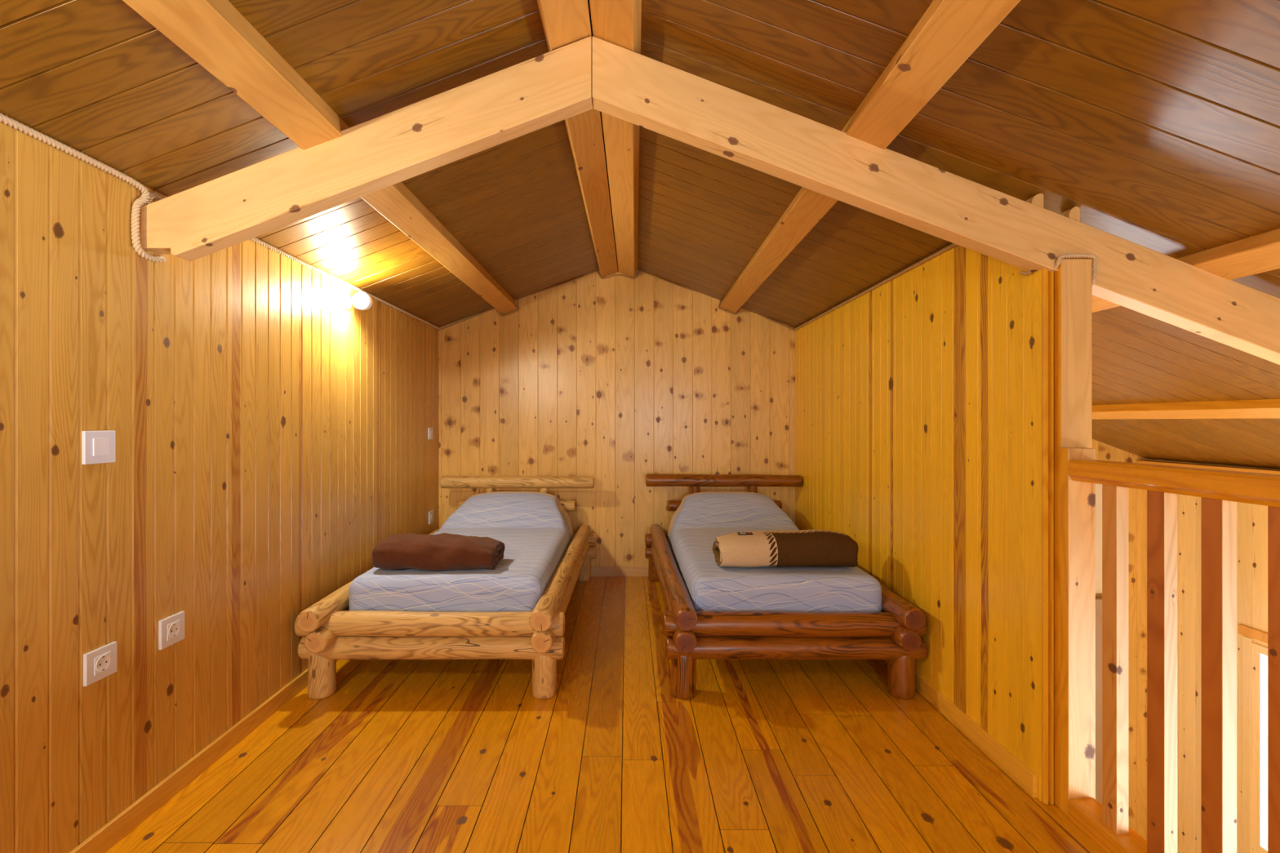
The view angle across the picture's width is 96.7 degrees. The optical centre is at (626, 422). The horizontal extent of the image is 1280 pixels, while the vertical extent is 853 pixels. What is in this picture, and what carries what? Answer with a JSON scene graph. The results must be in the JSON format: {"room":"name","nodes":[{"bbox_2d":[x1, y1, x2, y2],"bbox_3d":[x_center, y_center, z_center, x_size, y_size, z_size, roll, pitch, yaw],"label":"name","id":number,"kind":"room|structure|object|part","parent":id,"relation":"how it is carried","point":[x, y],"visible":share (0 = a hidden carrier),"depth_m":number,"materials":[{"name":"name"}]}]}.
{"room":"attic bedroom","nodes":[
{"label":"attic bedroom","id":0,"kind":"room"},
{"bbox_2d":[0,121,438,852],"bbox_3d":[-1.531,1.432,0.953,0.080,4.376,7.105,0,0,0],"label":"wall","id":1,"kind":"structure","parent":0,"point":[271,433],"depth_m":1.80,"materials":[{"name":"brown wood"}]},
{"bbox_2d":[0,112,167,262],"bbox_3d":[-1.480,-0.619,-0.342,0.052,0.253,4.316,0,0,0],"label":"rope","id":2,"kind":"object","parent":1,"relation":"attached to","point":[135,215],"visible":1,"depth_m":1.64,"materials":[{"name":"beige fabric"}]},
{"bbox_2d":[81,430,115,464],"bbox_3d":[-1.484,0.070,1.601,0.014,0.092,0.094,0,0,0],"label":"light switch","id":3,"kind":"object","parent":1,"relation":"attached to","point":[97,446],"visible":1,"depth_m":1.59,"materials":[{"name":"white plastic"}]},
{"bbox_2d":[83,641,116,686],"bbox_3d":[-1.484,0.681,1.606,0.014,0.088,0.095,0,0,0],"label":"power socket","id":4,"kind":"object","parent":1,"relation":"attached to","point":[100,663],"visible":1,"depth_m":1.60,"materials":[{"name":"white plastic"}]},
{"bbox_2d":[158,611,184,649],"bbox_3d":[-1.484,0.679,1.858,0.014,0.093,0.097,0,0,0],"label":"power socket","id":5,"kind":"object","parent":1,"relation":"attached to","point":[171,628],"visible":1,"depth_m":1.85,"materials":[{"name":"white plastic"}]},
{"bbox_2d":[69,659,338,852],"bbox_3d":[-1.484,1.185,0.953,0.014,0.070,7.105,0,0,0],"label":"baseboard","id":6,"kind":"structure","parent":1,"relation":"attached to","point":[120,826],"depth_m":1.90,"materials":[{"name":"brown wood"}]},
{"bbox_2d":[248,237,439,329],"bbox_3d":[-1.483,-0.730,3.187,0.044,0.054,2.645,0,0,0],"label":"rope","id":7,"kind":"object","parent":1,"relation":"attached to","point":[254,239],"visible":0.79,"depth_m":2.82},
{"bbox_2d":[342,291,373,310],"bbox_3d":[-1.422,-0.640,3.005,0.138,0.092,0.120,0,0,0],"label":"wall lamp","id":8,"kind":"object","parent":1,"relation":"attached to","point":[362,300],"visible":1,"depth_m":3.00,"materials":[{"name":"white ceramic"}]},
{"bbox_3d":[-1.483,-0.640,3.020,0.016,0.080,0.080,0,0,0],"label":"mounting plate","id":9,"kind":"part","parent":8,"relation":"part of","materials":[{"name":"white ceramic"}]},
{"bbox_3d":[-1.399,-0.640,2.978,0.054,0.054,0.067,0,0,0],"label":"bulb","id":10,"kind":"part","parent":8,"relation":"part of","materials":[{"name":"white glass"}]},
{"bbox_2d":[351,291,373,310],"bbox_3d":[-1.399,-0.640,3.027,0.092,0.092,0.075,0,0,0],"label":"hood","id":11,"kind":"object","parent":8,"relation":"attached to","point":[367,303],"depth_m":3.01,"materials":[{"name":"white glass"}]},
{"bbox_2d":[362,299,368,306],"bbox_3d":[-1.399,-0.640,3.030,0.032,0.032,0.040,0,0,0],"label":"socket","id":12,"kind":"object","parent":8,"relation":"attached to","point":[366,301],"depth_m":3.03,"materials":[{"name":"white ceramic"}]},
{"bbox_2d":[141,35,592,261],"bbox_3d":[-0.800,-0.849,1.778,1.382,0.673,0.070,0,0,0],"label":"rafter","id":13,"kind":"object","parent":1,"relation":"on","point":[548,88],"visible":0.9,"depth_m":1.74,"materials":[{"name":"brown wood"}]},
{"bbox_2d":[143,192,166,204],"bbox_3d":[-1.480,-0.694,1.790,0.040,0.068,0.106,0,0,0],"label":"rope","id":14,"kind":"object","parent":13,"relation":"on","point":[153,195],"visible":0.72,"depth_m":1.77,"materials":[{"name":"beige fabric"}]},
{"bbox_2d":[122,0,517,315],"bbox_3d":[-0.951,-0.895,0.978,0.151,0.173,7.096,0,0,0],"label":"purlin","id":15,"kind":"object","parent":13,"relation":"on","point":[214,33],"visible":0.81,"depth_m":1.50,"materials":[{"name":"brown wood"}]},
{"bbox_2d":[536,0,617,277],"bbox_3d":[-0.196,-1.205,0.978,0.151,0.122,7.098,0,0,1],"label":"purlin","id":16,"kind":"object","parent":13,"relation":"on","point":[564,22],"visible":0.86,"depth_m":2.40,"materials":[{"name":"brown wood"}]},
{"bbox_2d":[427,427,432,439],"bbox_3d":[-1.484,0.086,4.305,0.014,0.088,0.085,0,0,0],"label":"light switch","id":17,"kind":"object","parent":1,"relation":"attached to","point":[429,429],"visible":1,"depth_m":4.28,"materials":[{"name":"white plastic"}]},
{"bbox_2d":[428,510,433,524],"bbox_3d":[-1.484,0.722,4.320,0.014,0.095,0.088,0,0,0],"label":"power socket","id":18,"kind":"object","parent":1,"relation":"attached to","point":[431,513],"visible":1,"depth_m":4.30,"materials":[{"name":"white plastic"}]},
{"bbox_2d":[105,576,1107,852],"bbox_3d":[-0.029,1.320,0.963,2.944,0.200,7.125,0,0,0],"label":"floor","id":19,"kind":"structure","parent":0,"point":[404,756],"depth_m":2.02,"materials":[{"name":"brown wood"}]},
{"bbox_2d":[294,475,596,699],"bbox_3d":[-0.850,0.814,3.437,1.226,0.812,2.066,0,0,0],"label":"bed","id":20,"kind":"object","parent":19,"relation":"on","point":[331,632],"visible":0.59,"depth_m":2.50,"materials":[{"name":"brown wood"}]},
{"bbox_3d":[-1.366,1.120,2.548,0.112,0.200,0.112,0,0,0],"label":"leg","id":21,"kind":"part","parent":20,"relation":"part of","materials":[{"name":"brown wood"}]},
{"bbox_2d":[348,491,573,612],"bbox_3d":[-0.846,0.729,3.474,0.906,0.421,1.743,0,0,0],"label":"mattress","id":22,"kind":"object","parent":20,"relation":"on","point":[535,531],"visible":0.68,"depth_m":2.72,"materials":[{"name":"white fabric"}]},
{"bbox_2d":[372,533,505,571],"bbox_3d":[-0.926,0.639,2.835,0.599,0.155,0.332,0,0,0],"label":"blanket","id":23,"kind":"object","parent":22,"relation":"on","point":[443,551],"visible":1,"depth_m":2.70,"materials":[{"name":"brown fabric"}]},
{"bbox_3d":[-1.040,0.692,4.346,0.075,0.457,0.075,0,4,0],"label":"headboard post","id":24,"kind":"part","parent":20,"relation":"part of","materials":[{"name":"brown wood"}]},
{"bbox_3d":[-0.370,1.120,2.548,0.110,0.200,0.111,0,0,0],"label":"leg","id":25,"kind":"part","parent":20,"relation":"part of","materials":[{"name":"brown wood"}]},
{"bbox_3d":[-0.630,0.692,4.345,0.076,0.457,0.076,0,4,0],"label":"headboard post","id":26,"kind":"part","parent":20,"relation":"part of","materials":[{"name":"brown wood"}]},
{"bbox_3d":[-0.334,1.120,4.399,0.112,0.200,0.113,0,0,0],"label":"leg","id":27,"kind":"part","parent":20,"relation":"part of","materials":[{"name":"brown wood"}]},
{"bbox_2d":[644,474,927,699],"bbox_3d":[0.732,0.807,3.437,1.180,0.826,2.046,0,0,0],"label":"bed","id":28,"kind":"object","parent":19,"relation":"on","point":[894,634],"visible":0.56,"depth_m":2.50,"materials":[{"name":"brown wood"}]},
{"bbox_3d":[0.222,1.120,4.400,0.112,0.200,0.112,0,0,0],"label":"leg","id":29,"kind":"part","parent":28,"relation":"part of","materials":[{"name":"brown wood"}]},
{"bbox_3d":[0.253,1.120,2.548,0.112,0.200,0.113,0,0,0],"label":"leg","id":30,"kind":"part","parent":28,"relation":"part of","materials":[{"name":"brown wood"}]},
{"bbox_3d":[0.520,0.686,4.345,0.077,0.469,0.075,0,4,0],"label":"headboard post","id":31,"kind":"part","parent":28,"relation":"part of","materials":[{"name":"brown wood"}]},
{"bbox_3d":[0.955,0.686,4.345,0.075,0.469,0.077,0,4,0],"label":"headboard post","id":32,"kind":"part","parent":28,"relation":"part of","materials":[{"name":"brown wood"}]},
{"bbox_2d":[667,491,882,612],"bbox_3d":[0.745,0.729,3.474,0.893,0.419,1.744,0,0,0],"label":"mattress","id":33,"kind":"object","parent":28,"relation":"on","point":[700,517],"visible":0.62,"depth_m":2.70,"materials":[{"name":"white fabric"}]},
{"bbox_2d":[712,529,857,567],"bbox_3d":[0.778,0.628,2.832,0.671,0.169,0.277,0,0,0],"label":"blanket","id":34,"kind":"object","parent":33,"relation":"on","point":[803,548],"visible":1,"depth_m":2.71,"materials":[{"name":"beige fabric"}]},
{"bbox_3d":[1.228,1.120,2.547,0.112,0.200,0.111,0,0,0],"label":"leg","id":35,"kind":"part","parent":28,"relation":"part of","materials":[{"name":"brown wood"}]},
{"bbox_2d":[1053,258,1091,808],"bbox_3d":[1.416,0.352,1.867,0.100,1.735,0.150,0,0,0],"label":"post","id":36,"kind":"object","parent":19,"relation":"on","point":[1073,278],"visible":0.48,"depth_m":1.79,"materials":[{"name":"brown wood"}]},
{"bbox_2d":[591,35,1279,364],"bbox_3d":[1.986,-0.355,1.862,4.193,1.661,0.070,0,0,-2],"label":"rafter","id":37,"kind":"object","parent":36,"relation":"on","point":[629,86],"visible":1,"depth_m":1.79,"materials":[{"name":"brown wood"}]},
{"bbox_2d":[589,0,641,277],"bbox_3d":[-0.040,-1.205,0.978,0.151,0.122,7.098,0,0,1],"label":"purlin","id":38,"kind":"object","parent":37,"relation":"on","point":[617,22],"visible":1,"depth_m":2.43,"materials":[{"name":"brown wood"}]},
{"bbox_2d":[720,0,1020,313],"bbox_3d":[0.745,-0.912,0.978,0.151,0.147,7.099,0,0,1],"label":"purlin","id":39,"kind":"object","parent":37,"relation":"on","point":[948,32],"visible":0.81,"depth_m":1.51,"materials":[{"name":"brown wood"}]},
{"bbox_2d":[1019,270,1031,276],"bbox_3d":[1.311,-0.492,1.873,0.038,0.025,0.029,0,0,30],"label":"rope","id":40,"kind":"object","parent":37,"relation":"attached to","point":[1022,273],"visible":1,"depth_m":1.87,"materials":[{"name":"beige fabric"}]},
{"bbox_2d":[1025,193,1043,208],"bbox_3d":[1.311,-0.699,1.845,0.038,0.067,0.059,0,0,0],"label":"wood block","id":41,"kind":"object","parent":37,"relation":"on","point":[1037,200],"visible":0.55,"depth_m":1.82,"materials":[{"name":"brown wood"}]},
{"bbox_2d":[1059,206,1079,222],"bbox_3d":[1.429,-0.656,1.845,0.034,0.072,0.059,0,0,0],"label":"wood block","id":42,"kind":"object","parent":37,"relation":"on","point":[1073,213],"visible":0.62,"depth_m":1.82,"materials":[{"name":"brown wood"}]},
{"bbox_2d":[1091,228,1279,312],"bbox_3d":[1.882,-0.518,0.978,0.153,0.136,7.096,0,0,0],"label":"purlin","id":43,"kind":"object","parent":37,"relation":"on","point":[1260,253],"visible":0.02,"depth_m":1.72,"materials":[{"name":"brown wood"}]},
{"bbox_2d":[1091,399,1279,419],"bbox_3d":[3.060,-0.080,0.978,0.153,0.136,7.096,0,0,0],"label":"purlin","id":44,"kind":"object","parent":37,"relation":"on","point":[1264,408],"visible":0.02,"depth_m":3.04,"materials":[{"name":"brown wood"}]},
{"bbox_2d":[1048,252,1099,286],"bbox_3d":[1.406,-0.483,1.802,0.163,0.107,0.079,0,0,16],"label":"rope","id":45,"kind":"object","parent":36,"relation":"on","point":[1093,256],"visible":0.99,"depth_m":1.79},
{"bbox_2d":[1060,448,1279,852],"bbox_3d":[1.405,0.650,-0.055,0.086,1.139,3.690,0,0,0],"label":"railing","id":46,"kind":"object","parent":19,"relation":"on","point":[1220,491],"visible":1,"depth_m":1.48,"materials":[{"name":"brown wood"}]},
{"bbox_3d":[1.404,1.191,-0.072,0.084,0.058,3.656,0,0,0],"label":"rail","id":47,"kind":"part","parent":46,"relation":"part of","materials":[{"name":"brown wood"}]},
{"bbox_3d":[1.404,0.148,-0.072,0.084,0.064,3.656,0,0,0],"label":"handrail","id":48,"kind":"part","parent":46,"relation":"part of","materials":[{"name":"orange wood"}]},
{"bbox_2d":[0,0,1279,469],"bbox_3d":[1.345,-0.509,0.983,5.791,1.788,7.165,0,0,0],"label":"ceiling","id":49,"kind":"structure","parent":0,"point":[1158,121],"depth_m":1.67,"materials":[{"name":"laminate"}]},
{"bbox_2d":[438,263,1146,840],"bbox_3d":[1.315,1.173,4.545,5.611,4.893,0.080,0,0,0],"label":"wall","id":50,"kind":"structure","parent":0,"point":[617,381],"depth_m":4.50,"materials":[{"name":"brown wood"}]},
{"bbox_2d":[439,270,794,330],"bbox_3d":[-0.080,-0.962,4.497,2.816,0.476,0.013,0,0,0],"label":"rope","id":51,"kind":"object","parent":50,"relation":"attached to","point":[720,308],"visible":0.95,"depth_m":4.49,"materials":[{"name":"beige fabric"}]},
{"bbox_2d":[591,566,648,576],"bbox_3d":[-0.072,1.182,4.498,2.809,0.076,0.014,0,0,0],"label":"baseboard","id":52,"kind":"structure","parent":50,"relation":"attached to","point":[595,571],"depth_m":4.49,"materials":[{"name":"brown wood"}]},
{"bbox_2d":[1095,483,1102,596],"bbox_3d":[3.580,0.905,4.482,0.380,0.930,0.040,0,0,0],"label":"upper cabinet","id":53,"kind":"object","parent":50,"relation":"attached to","point":[1098,486],"visible":0.06,"depth_m":4.47,"materials":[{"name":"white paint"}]},
{"bbox_2d":[795,244,1042,802],"bbox_3d":[1.349,0.336,3.166,0.034,2.168,2.678,0,0,0],"label":"wall","id":54,"kind":"structure","parent":0,"point":[918,396],"depth_m":2.37,"materials":[{"name":"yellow wood"}]},
{"bbox_2d":[793,243,957,330],"bbox_3d":[1.323,-0.726,3.160,0.038,0.042,2.661,0,0,0],"label":"rope","id":55,"kind":"object","parent":54,"relation":"attached to","point":[949,246],"visible":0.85,"depth_m":2.90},
{"bbox_2d":[884,660,1037,798],"bbox_3d":[1.325,1.183,3.168,0.014,0.074,2.646,0,0,0],"label":"baseboard","id":56,"kind":"structure","parent":54,"relation":"attached to","point":[1022,775],"depth_m":2.11,"materials":[{"name":"brown wood"}]},
{"bbox_2d":[1041,268,1053,804],"bbox_3d":[1.349,0.351,1.819,0.034,1.733,0.014,0,0,0],"label":"trim","id":57,"kind":"structure","parent":54,"relation":"attached to","point":[1047,277],"depth_m":1.81,"materials":[{"name":"brown wood"}]},
{"bbox_2d":[1146,459,1279,852],"bbox_3d":[4.160,1.952,0.953,0.080,3.336,7.105,0,0,0],"label":"wall","id":58,"kind":"structure","parent":0,"point":[1251,519],"depth_m":4.12,"materials":[{"name":"brown wood"}]},
{"bbox_2d":[1136,460,1279,475],"bbox_3d":[4.074,0.361,0.961,0.087,0.118,7.081,0,0,0],"label":"wall plate","id":59,"kind":"object","parent":58,"relation":"attached to","point":[1148,462],"visible":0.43,"depth_m":3.92,"materials":[{"name":"brown wood"}]},
{"bbox_2d":[1242,635,1253,852],"bbox_3d":[4.114,2.132,3.771,0.012,1.415,0.058,0,0,0],"label":"trim","id":60,"kind":"structure","parent":58,"relation":"attached to","point":[1246,642],"depth_m":3.77,"materials":[{"name":"brown wood"}]},
{"bbox_2d":[1238,624,1267,644],"bbox_3d":[4.111,1.387,3.260,0.018,0.065,1.120,0,0,0],"label":"trim","id":61,"kind":"structure","parent":58,"relation":"attached to","point":[1246,631],"depth_m":3.73,"materials":[{"name":"brown wood"}]},
{"bbox_2d":[1251,642,1267,852],"bbox_3d":[4.144,2.125,3.245,0.072,1.350,0.990,0,0,0],"label":"window","id":62,"kind":"structure","parent":58,"relation":"in","point":[1259,652],"depth_m":3.70,"materials":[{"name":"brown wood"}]},
{"bbox_3d":[4.152,2.125,3.245,0.004,1.250,0.890,0,0,0],"label":"pane","id":63,"kind":"part","parent":62,"relation":"part of","materials":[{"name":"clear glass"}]},
{"bbox_3d":[1.339,3.670,0.978,5.761,0.100,7.255,0,0,0],"label":"ground","id":64,"kind":"structure","parent":0,"visible":0},
{"bbox_2d":[1095,596,1102,804],"bbox_3d":[3.590,2.496,4.446,0.300,2.248,0.112,0,0,0],"label":"tall cabinet","id":65,"kind":"object","parent":64,"relation":"on","point":[1098,599],"visible":0.2,"depth_m":4.40,"materials":[{"name":"brown wood"}]}
]}

